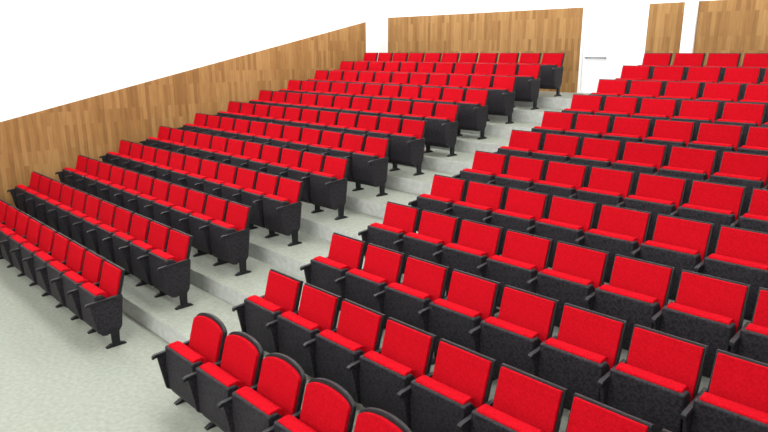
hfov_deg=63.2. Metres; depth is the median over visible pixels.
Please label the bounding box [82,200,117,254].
chair
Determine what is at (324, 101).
chair
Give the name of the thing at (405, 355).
chair
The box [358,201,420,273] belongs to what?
chair
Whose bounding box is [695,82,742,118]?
chair
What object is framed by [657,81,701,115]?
chair
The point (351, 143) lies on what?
chair
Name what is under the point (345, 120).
chair
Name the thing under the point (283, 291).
chair
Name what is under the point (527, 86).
chair
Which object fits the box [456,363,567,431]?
chair
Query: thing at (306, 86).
chair
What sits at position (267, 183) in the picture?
chair
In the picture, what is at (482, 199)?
chair
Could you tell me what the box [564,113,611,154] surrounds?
chair
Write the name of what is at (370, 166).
chair
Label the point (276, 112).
chair
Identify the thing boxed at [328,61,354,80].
chair
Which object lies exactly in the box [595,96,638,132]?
chair
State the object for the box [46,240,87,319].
chair
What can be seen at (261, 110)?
chair
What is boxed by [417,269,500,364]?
chair
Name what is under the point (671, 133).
chair
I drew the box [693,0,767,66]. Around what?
trim
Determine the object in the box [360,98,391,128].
chair
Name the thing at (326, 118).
chair
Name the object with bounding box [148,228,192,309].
chair
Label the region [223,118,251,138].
chair
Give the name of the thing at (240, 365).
chair
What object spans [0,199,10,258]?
chair
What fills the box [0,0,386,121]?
wall
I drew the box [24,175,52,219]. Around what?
chair
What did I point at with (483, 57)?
chair
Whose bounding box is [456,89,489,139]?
chair
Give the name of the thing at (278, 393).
chair
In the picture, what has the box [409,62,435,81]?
chair
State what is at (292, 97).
chair
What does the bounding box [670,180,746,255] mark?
chair
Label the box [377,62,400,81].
chair
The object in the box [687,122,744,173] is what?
chair
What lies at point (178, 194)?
chair
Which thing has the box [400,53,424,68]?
chair
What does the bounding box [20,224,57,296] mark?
chair
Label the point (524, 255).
chair
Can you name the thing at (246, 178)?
chair
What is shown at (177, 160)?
chair
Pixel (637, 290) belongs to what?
chair
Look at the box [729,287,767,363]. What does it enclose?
chair
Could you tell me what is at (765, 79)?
chair
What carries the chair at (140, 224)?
on the floor
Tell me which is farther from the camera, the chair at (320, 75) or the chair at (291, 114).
the chair at (320, 75)
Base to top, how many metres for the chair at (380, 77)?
0.925 m
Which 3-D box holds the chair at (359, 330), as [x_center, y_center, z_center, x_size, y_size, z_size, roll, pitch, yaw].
[-0.371,1.328,5.783,0.521,0.925,0.584,-14,20,-43]
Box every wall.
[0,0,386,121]
[387,0,711,52]
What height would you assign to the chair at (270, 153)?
0.925 m
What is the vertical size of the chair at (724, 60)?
0.925 m
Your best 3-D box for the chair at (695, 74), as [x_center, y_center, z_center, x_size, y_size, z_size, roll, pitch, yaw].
[5.415,-2.114,10.832,0.521,0.925,0.584,-14,20,-43]
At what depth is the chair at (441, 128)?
11.43 m
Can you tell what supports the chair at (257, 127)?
on the floor
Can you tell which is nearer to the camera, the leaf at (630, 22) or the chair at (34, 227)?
the chair at (34, 227)
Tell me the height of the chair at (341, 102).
0.925 m
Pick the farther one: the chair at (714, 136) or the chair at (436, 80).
the chair at (436, 80)
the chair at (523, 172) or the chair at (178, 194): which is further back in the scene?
the chair at (178, 194)
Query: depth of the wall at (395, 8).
16.68 m
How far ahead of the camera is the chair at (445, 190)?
8.24 m
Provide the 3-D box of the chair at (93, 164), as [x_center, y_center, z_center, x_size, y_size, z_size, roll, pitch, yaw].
[-5.887,-0.628,12.329,0.521,0.925,0.564,-14,20,-43]
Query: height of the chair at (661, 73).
0.925 m
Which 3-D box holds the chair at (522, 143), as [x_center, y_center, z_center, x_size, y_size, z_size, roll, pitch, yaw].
[1.990,-0.802,9.417,0.521,0.925,0.584,-14,20,-43]
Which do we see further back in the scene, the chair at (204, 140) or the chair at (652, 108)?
the chair at (204, 140)
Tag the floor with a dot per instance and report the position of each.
(56, 376)
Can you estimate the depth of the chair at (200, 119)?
14.37 m
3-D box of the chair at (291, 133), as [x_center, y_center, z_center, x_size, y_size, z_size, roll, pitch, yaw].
[-1.895,-1.248,12.007,0.521,0.925,0.564,-14,20,-43]
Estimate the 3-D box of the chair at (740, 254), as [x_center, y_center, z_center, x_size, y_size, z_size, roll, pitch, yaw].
[3.264,0.617,5.807,0.521,0.925,0.584,-14,20,-43]
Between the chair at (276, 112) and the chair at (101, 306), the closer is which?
the chair at (101, 306)
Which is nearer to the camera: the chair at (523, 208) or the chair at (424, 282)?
the chair at (424, 282)
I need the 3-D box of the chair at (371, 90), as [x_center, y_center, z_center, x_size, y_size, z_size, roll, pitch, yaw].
[-0.379,-2.501,14.091,0.521,0.925,0.564,-14,20,-43]
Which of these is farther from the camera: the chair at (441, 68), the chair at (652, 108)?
the chair at (441, 68)
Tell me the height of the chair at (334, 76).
0.925 m
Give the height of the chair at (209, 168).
0.925 m
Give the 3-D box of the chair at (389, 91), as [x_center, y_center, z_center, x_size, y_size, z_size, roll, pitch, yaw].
[0.034,-2.396,13.690,0.521,0.925,0.564,-14,20,-43]
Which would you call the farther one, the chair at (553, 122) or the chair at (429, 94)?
the chair at (429, 94)
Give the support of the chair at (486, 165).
on the floor
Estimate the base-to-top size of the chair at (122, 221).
0.925 m
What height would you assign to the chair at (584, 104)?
0.925 m
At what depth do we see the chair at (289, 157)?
10.59 m
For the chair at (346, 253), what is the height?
0.925 m
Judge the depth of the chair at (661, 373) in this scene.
4.61 m
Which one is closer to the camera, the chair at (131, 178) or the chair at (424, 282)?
the chair at (424, 282)
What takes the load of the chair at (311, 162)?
on the floor
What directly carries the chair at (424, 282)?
on the floor
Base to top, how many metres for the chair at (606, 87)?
0.925 m
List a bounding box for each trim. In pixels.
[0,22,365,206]
[645,2,684,64]
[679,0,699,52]
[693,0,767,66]
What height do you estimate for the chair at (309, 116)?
0.925 m
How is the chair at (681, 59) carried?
on the floor
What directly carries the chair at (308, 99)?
on the floor
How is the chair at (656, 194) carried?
on the floor
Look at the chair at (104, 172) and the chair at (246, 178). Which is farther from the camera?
the chair at (104, 172)
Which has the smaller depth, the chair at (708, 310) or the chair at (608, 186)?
the chair at (708, 310)
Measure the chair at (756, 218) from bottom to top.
0.925 m
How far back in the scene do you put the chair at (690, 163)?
7.69 m
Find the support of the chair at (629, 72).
on the floor
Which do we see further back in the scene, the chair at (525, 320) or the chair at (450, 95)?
the chair at (450, 95)
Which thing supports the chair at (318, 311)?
on the floor
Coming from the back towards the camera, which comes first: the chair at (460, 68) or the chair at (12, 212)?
the chair at (460, 68)
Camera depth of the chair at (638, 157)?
8.10 m
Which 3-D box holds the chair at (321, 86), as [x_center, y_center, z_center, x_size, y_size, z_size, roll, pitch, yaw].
[-1.617,-2.817,15.294,0.521,0.925,0.564,-14,20,-43]
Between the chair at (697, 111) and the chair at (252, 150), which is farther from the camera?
the chair at (252, 150)
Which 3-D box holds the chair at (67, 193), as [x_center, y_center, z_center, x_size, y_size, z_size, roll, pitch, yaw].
[-5.705,-0.035,10.966,0.521,0.925,0.564,-14,20,-43]
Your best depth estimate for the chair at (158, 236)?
8.49 m
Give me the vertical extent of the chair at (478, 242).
0.925 m
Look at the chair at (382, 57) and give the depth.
17.36 m
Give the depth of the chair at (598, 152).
8.52 m
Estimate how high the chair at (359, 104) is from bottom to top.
0.925 m
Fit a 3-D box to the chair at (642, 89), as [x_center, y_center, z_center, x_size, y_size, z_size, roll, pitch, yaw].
[4.345,-1.841,10.685,0.521,0.925,0.584,-14,20,-43]
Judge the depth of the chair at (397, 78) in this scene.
14.62 m
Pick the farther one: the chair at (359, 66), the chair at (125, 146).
the chair at (359, 66)
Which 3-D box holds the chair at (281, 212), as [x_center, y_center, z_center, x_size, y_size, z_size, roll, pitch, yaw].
[-1.530,-0.062,9.281,0.521,0.925,0.564,-14,20,-43]
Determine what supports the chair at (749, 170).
on the floor
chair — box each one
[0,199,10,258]
[0,205,20,267]
[0,211,31,276]
[7,171,41,213]
[8,217,43,285]
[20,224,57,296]
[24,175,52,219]
[33,232,71,307]
[34,179,63,225]
[45,184,75,231]
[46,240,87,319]
[55,155,89,187]
[56,189,88,239]
[62,249,105,333]
[68,194,102,246]
[73,158,101,191]
[78,260,126,348]
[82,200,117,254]
[84,162,112,196]
[96,165,126,201]
[96,206,134,274]
[99,140,132,165]
[108,169,140,207]
[112,213,151,286]
[117,142,144,169]
[122,174,155,212]
[129,145,157,173]
[129,220,171,297]
[137,178,171,219]
[139,126,171,147]
[142,148,171,177]
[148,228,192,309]
[151,313,226,408]
[153,183,189,226]
[156,151,186,181]
[158,128,184,150]
[170,155,202,186]
[170,189,208,256]
[171,130,198,153]
[177,113,207,131]
[182,331,263,431]
[184,133,213,156]
[186,159,219,191]
[189,194,229,265]
[196,115,221,133]
[199,135,228,160]
[203,163,238,197]
[209,117,236,136]
[209,201,251,275]
[214,138,245,164]
[216,101,241,116]
[217,353,305,431]
[221,167,258,229]
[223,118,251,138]
[230,102,255,118]
[231,141,263,168]
[232,269,302,352]
[238,120,266,141]
[241,172,279,237]
[244,104,270,120]
[248,144,282,172]
[249,90,272,103]
[254,123,284,144]
[259,105,285,122]
[262,91,287,105]
[262,177,303,246]
[262,378,355,431]
[265,283,341,377]
[267,148,303,177]
[271,125,302,147]
[274,107,302,124]
[276,92,302,106]
[279,80,301,91]
[288,151,325,213]
[289,127,322,167]
[290,109,319,131]
[291,93,317,116]
[292,80,316,92]
[300,232,366,310]
[302,299,385,402]
[306,70,328,89]
[307,81,331,105]
[307,94,334,121]
[308,110,338,143]
[309,130,343,168]
[310,155,349,219]
[321,71,343,91]
[322,82,347,105]
[324,96,352,121]
[326,112,358,146]
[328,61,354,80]
[330,133,365,190]
[334,243,405,328]
[335,71,358,92]
[338,83,364,106]
[342,97,371,127]
[346,114,379,151]
[346,317,436,422]
[347,61,368,78]
[350,71,375,93]
[352,136,390,196]
[353,53,377,69]
[354,407,410,431]
[355,84,382,107]
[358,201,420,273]
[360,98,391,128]
[362,62,384,79]
[366,72,391,94]
[367,116,402,170]
[372,53,392,70]
[372,84,401,109]
[373,255,449,329]
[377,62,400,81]
[380,100,412,132]
[383,73,409,95]
[387,53,408,71]
[390,119,426,175]
[391,85,421,104]
[392,62,417,75]
[393,209,459,273]
[396,338,496,431]
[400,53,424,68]
[401,73,428,90]
[402,101,435,152]
[408,174,467,230]
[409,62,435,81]
[411,86,442,113]
[416,53,441,71]
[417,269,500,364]
[420,74,448,97]
[424,103,459,156]
[427,63,454,84]
[432,219,503,297]
[433,88,465,136]
[434,53,459,72]
[441,74,470,99]
[443,180,505,243]
[447,63,474,85]
[452,150,507,201]
[453,53,478,72]
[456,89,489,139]
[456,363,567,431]
[463,75,492,120]
[468,63,495,86]
[468,285,559,380]
[473,53,498,73]
[476,229,553,312]
[482,187,549,255]
[484,76,516,123]
[487,155,545,209]
[489,63,517,106]
[492,129,543,174]
[494,53,518,73]
[512,64,541,109]
[514,53,541,74]
[526,160,588,218]
[526,195,597,267]
[526,241,609,326]
[527,303,627,409]
[529,133,580,180]
[531,111,575,150]
[538,53,564,96]
[561,94,603,129]
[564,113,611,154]
[566,137,622,187]
[566,393,653,431]
[568,166,635,228]
[575,204,652,282]
[584,254,675,349]
[589,79,628,110]
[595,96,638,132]
[597,324,708,431]
[603,116,651,159]
[607,141,667,194]
[615,65,651,93]
[616,172,687,240]
[622,80,663,112]
[631,98,677,136]
[631,214,714,300]
[638,53,672,78]
[642,119,695,165]
[647,66,685,95]
[651,269,751,377]
[654,146,717,203]
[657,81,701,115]
[670,53,705,79]
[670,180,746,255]
[671,100,720,140]
[680,66,722,97]
[680,349,767,431]
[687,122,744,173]
[694,225,767,320]
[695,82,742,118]
[703,53,740,81]
[705,151,767,215]
[714,102,766,146]
[719,67,761,100]
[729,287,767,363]
[730,188,767,232]
[735,126,767,154]
[737,84,767,123]
[740,53,767,83]
[760,68,767,83]
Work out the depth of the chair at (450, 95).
12.46 m
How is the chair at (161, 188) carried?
on the floor
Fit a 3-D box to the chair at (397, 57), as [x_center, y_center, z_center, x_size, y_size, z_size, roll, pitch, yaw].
[0.312,-3.965,16.977,0.521,0.925,0.564,-14,20,-43]
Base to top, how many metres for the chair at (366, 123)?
0.925 m
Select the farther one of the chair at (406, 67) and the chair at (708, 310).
the chair at (406, 67)
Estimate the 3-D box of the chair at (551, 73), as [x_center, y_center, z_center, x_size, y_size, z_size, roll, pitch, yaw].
[3.613,-3.121,13.769,0.521,0.925,0.564,-14,20,-43]
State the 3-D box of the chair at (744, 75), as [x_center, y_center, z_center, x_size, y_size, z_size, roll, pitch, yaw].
[5.841,-2.005,10.417,0.521,0.925,0.584,-14,20,-43]
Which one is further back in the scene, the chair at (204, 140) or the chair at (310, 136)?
the chair at (204, 140)
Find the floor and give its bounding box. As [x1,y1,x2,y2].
[0,91,750,431]
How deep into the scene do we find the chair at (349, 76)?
15.84 m
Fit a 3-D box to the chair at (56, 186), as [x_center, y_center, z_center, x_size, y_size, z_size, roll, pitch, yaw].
[-6.117,-0.141,11.367,0.521,0.925,0.564,-14,20,-43]
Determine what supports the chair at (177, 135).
on the floor
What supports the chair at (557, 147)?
on the floor
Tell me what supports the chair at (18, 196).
on the floor
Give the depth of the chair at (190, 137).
12.99 m
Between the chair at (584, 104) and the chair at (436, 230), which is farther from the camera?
the chair at (584, 104)
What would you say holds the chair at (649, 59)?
on the floor
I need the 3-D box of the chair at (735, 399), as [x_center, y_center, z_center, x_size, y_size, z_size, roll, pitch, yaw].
[2.405,1.490,4.270,0.521,0.925,0.584,-14,20,-43]
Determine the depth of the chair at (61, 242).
8.73 m
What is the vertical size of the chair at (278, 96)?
0.925 m
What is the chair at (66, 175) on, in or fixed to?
on the floor
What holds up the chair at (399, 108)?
on the floor
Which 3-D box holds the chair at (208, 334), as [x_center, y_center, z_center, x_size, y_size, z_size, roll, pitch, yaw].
[-1.862,1.471,6.052,0.539,0.965,0.584,-14,20,-43]
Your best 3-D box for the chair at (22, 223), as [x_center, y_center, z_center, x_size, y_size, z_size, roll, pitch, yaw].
[-5.935,0.453,10.004,0.521,0.925,0.564,-14,20,-43]
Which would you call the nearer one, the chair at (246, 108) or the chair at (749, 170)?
the chair at (749, 170)
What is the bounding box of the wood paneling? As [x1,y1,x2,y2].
[388,7,582,92]
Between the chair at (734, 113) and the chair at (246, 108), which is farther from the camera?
the chair at (246, 108)
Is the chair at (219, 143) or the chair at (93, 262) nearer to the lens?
the chair at (93, 262)
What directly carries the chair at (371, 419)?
on the floor
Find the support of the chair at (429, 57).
on the floor
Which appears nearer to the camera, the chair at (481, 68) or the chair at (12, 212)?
the chair at (12, 212)
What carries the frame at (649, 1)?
attached to the wall at (395, 8)
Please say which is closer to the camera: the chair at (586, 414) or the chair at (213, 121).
the chair at (586, 414)
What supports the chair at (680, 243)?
on the floor
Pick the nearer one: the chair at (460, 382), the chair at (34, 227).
the chair at (460, 382)
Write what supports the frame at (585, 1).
attached to the wall at (395, 8)
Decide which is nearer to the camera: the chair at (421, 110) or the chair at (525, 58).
the chair at (421, 110)
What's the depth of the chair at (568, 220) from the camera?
6.99 m
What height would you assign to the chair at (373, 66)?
0.925 m
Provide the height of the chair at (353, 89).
0.925 m
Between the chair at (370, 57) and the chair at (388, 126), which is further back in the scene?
the chair at (370, 57)
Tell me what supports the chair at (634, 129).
on the floor
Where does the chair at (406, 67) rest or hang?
on the floor
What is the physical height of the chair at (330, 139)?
0.925 m
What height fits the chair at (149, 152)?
0.925 m
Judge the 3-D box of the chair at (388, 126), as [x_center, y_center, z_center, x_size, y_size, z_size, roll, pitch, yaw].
[-0.014,-1.315,11.365,0.521,0.925,0.564,-14,20,-43]
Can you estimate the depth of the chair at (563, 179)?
7.96 m
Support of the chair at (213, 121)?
on the floor
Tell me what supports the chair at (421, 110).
on the floor
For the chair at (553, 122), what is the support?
on the floor
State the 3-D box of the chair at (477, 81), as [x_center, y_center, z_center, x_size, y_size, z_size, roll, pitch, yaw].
[1.914,-2.462,13.048,0.521,0.925,0.564,-14,20,-43]
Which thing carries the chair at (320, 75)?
on the floor
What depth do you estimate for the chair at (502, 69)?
13.60 m
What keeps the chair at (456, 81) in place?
on the floor
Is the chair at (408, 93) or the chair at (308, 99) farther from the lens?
the chair at (308, 99)
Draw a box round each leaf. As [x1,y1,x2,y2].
[580,0,616,92]
[610,0,647,78]
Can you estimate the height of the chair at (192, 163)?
0.925 m
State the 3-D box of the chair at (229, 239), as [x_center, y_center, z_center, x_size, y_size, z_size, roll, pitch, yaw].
[-2.173,0.321,8.720,0.521,0.925,0.564,-14,20,-43]
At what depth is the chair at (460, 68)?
14.40 m
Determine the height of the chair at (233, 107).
0.925 m
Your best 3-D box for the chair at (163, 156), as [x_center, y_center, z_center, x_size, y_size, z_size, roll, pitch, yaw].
[-4.419,-0.800,12.088,0.521,0.925,0.564,-14,20,-43]
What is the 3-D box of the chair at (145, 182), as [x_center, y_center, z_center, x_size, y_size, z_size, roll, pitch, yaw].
[-4.237,-0.207,10.725,0.521,0.925,0.564,-14,20,-43]
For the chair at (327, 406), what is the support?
on the floor
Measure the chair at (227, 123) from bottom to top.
0.925 m
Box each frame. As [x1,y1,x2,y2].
[577,0,586,92]
[641,0,650,64]
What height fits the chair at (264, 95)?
0.925 m
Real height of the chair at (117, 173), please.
0.925 m
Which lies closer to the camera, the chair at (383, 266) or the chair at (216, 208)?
the chair at (383, 266)
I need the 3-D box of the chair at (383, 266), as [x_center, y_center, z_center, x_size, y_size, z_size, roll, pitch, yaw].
[-0.155,0.836,6.758,0.521,0.925,0.584,-14,20,-43]
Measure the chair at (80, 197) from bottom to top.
0.925 m
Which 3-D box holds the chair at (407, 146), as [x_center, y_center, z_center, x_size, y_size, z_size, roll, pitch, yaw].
[0.398,-1.209,10.964,0.521,0.925,0.564,-14,20,-43]
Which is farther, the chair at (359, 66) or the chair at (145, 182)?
the chair at (359, 66)
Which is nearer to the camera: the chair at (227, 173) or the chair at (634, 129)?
the chair at (634, 129)
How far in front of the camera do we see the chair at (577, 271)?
6.01 m
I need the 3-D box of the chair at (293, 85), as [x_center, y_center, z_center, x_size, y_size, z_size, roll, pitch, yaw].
[-2.468,-3.035,16.121,0.521,0.925,0.637,-14,20,-43]
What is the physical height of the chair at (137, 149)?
0.925 m
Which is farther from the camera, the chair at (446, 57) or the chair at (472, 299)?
the chair at (446, 57)
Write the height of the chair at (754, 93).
0.925 m
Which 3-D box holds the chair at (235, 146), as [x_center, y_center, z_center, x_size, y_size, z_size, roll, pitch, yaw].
[-2.951,-0.971,11.847,0.521,0.925,0.564,-14,20,-43]
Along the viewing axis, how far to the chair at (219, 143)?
12.19 m
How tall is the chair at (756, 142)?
0.925 m
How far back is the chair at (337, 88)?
14.86 m
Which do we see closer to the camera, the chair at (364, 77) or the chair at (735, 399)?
the chair at (735, 399)
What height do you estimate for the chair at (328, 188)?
0.925 m
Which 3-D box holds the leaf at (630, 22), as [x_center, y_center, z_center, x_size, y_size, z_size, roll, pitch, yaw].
[5.462,-3.796,13.915,0.050,2.135,0.712,-14,20,-43]
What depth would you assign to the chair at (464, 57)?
15.37 m
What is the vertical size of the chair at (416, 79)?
0.925 m
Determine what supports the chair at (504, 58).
on the floor
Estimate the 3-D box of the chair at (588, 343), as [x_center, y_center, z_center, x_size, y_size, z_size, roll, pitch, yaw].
[1.552,1.272,5.099,0.521,0.925,0.584,-14,20,-43]
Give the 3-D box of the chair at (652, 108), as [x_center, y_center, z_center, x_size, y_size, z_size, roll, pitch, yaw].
[4.129,-1.349,9.710,0.521,0.925,0.584,-14,20,-43]
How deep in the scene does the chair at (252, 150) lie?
11.38 m
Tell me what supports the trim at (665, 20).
attached to the wall at (395, 8)
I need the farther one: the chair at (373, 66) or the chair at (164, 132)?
the chair at (373, 66)
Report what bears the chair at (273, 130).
on the floor
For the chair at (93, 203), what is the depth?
10.09 m
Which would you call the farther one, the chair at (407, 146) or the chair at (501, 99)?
the chair at (501, 99)
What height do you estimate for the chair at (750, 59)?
0.925 m
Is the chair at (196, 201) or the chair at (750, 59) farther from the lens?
the chair at (750, 59)
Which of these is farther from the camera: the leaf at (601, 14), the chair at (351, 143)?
the leaf at (601, 14)
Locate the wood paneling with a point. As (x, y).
(542, 31)
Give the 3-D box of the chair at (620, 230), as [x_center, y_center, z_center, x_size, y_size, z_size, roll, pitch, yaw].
[2.411,0.399,6.636,0.521,0.925,0.584,-14,20,-43]

